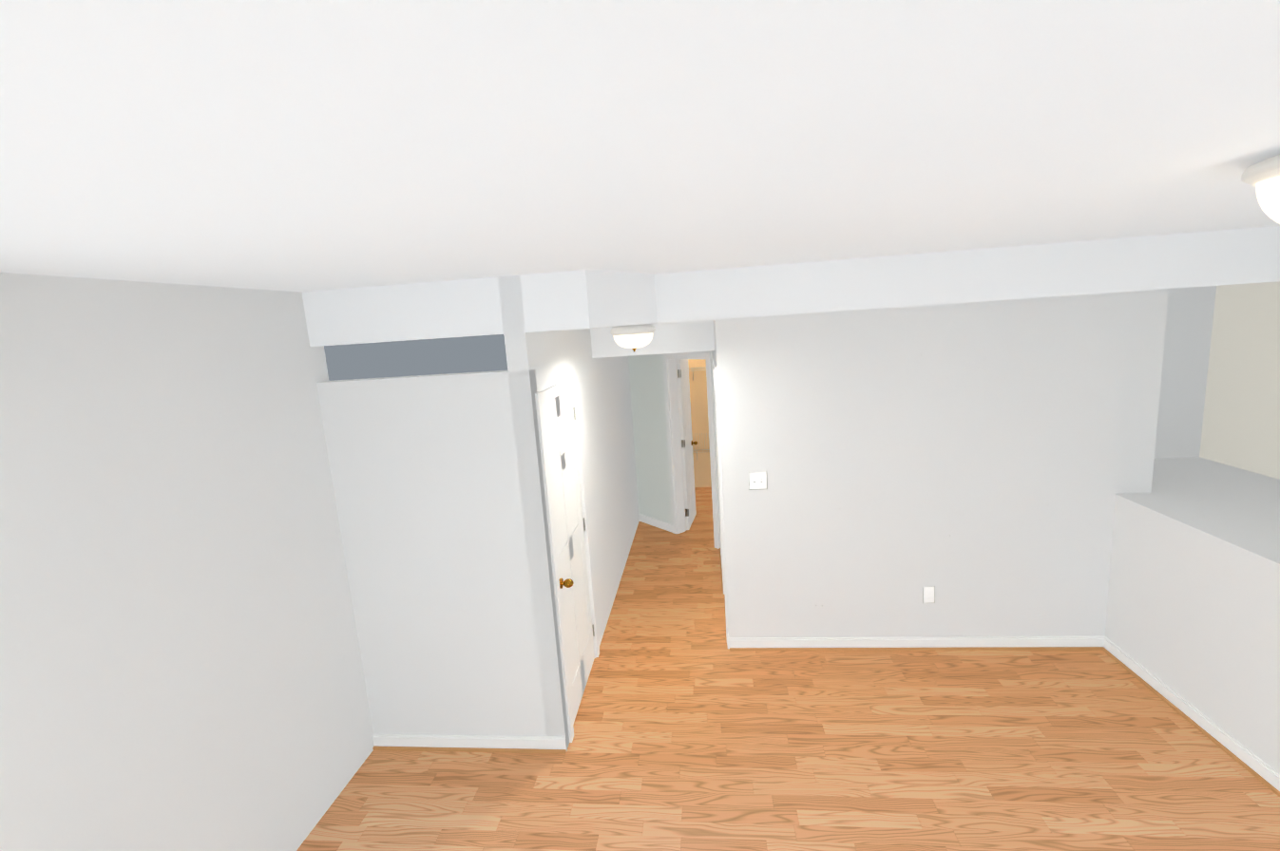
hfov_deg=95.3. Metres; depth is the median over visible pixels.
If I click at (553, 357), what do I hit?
wall
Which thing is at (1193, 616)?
wall
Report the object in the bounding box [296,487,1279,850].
floor
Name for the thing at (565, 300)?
beam
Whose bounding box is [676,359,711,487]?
wall
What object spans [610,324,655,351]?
hall ceiling light
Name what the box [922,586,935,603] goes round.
outlet
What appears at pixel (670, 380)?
door frame
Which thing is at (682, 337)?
ceiling
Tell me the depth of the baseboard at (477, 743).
3.37 m
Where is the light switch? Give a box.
[748,472,767,490]
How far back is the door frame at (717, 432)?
4.22 m
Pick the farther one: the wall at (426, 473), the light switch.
the light switch
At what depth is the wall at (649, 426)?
6.69 m
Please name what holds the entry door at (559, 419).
in the wall at (553, 357)
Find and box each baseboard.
[372,734,566,754]
[638,514,720,548]
[719,541,723,591]
[726,632,729,649]
[728,636,1105,650]
[1102,636,1279,797]
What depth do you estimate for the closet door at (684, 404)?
6.64 m
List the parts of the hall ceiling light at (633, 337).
lamp shade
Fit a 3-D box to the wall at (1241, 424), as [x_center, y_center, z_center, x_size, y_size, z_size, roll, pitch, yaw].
[4.029,0.465,1.874,0.110,2.640,5.610,-3,10,7]
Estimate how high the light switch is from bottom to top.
0.124 m
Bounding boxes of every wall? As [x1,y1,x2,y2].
[0,272,373,850]
[316,368,569,748]
[497,275,639,750]
[628,350,721,541]
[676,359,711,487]
[712,320,716,363]
[714,288,1168,638]
[1105,457,1279,774]
[1154,286,1216,458]
[1199,281,1279,479]
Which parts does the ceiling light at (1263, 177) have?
lamp shade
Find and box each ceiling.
[0,0,1279,292]
[590,320,714,358]
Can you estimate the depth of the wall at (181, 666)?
2.20 m
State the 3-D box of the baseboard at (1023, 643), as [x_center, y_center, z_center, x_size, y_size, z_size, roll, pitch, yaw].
[1.888,1.523,4.069,2.505,0.088,0.026,-3,10,7]
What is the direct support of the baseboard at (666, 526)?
attached to the wall at (649, 426)
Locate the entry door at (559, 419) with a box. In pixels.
[542,389,594,724]
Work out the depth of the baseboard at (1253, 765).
3.17 m
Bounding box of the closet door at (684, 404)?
[676,359,697,530]
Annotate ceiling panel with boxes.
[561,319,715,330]
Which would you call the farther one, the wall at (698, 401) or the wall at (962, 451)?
the wall at (698, 401)
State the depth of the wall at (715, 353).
4.30 m
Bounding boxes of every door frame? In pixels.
[534,376,599,743]
[662,352,719,549]
[712,358,728,637]
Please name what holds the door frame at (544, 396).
attached to the wall at (553, 357)
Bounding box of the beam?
[301,226,1279,346]
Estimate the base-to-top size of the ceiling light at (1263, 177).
0.202 m
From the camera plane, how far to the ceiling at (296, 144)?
0.85 m
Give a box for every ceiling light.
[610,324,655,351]
[1241,153,1279,223]
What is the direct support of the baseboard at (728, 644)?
attached to the wall at (962, 451)
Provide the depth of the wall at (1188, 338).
4.36 m
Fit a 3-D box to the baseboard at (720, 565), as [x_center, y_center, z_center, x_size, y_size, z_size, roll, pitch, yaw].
[0.782,1.329,5.601,0.026,0.088,0.955,-3,10,7]

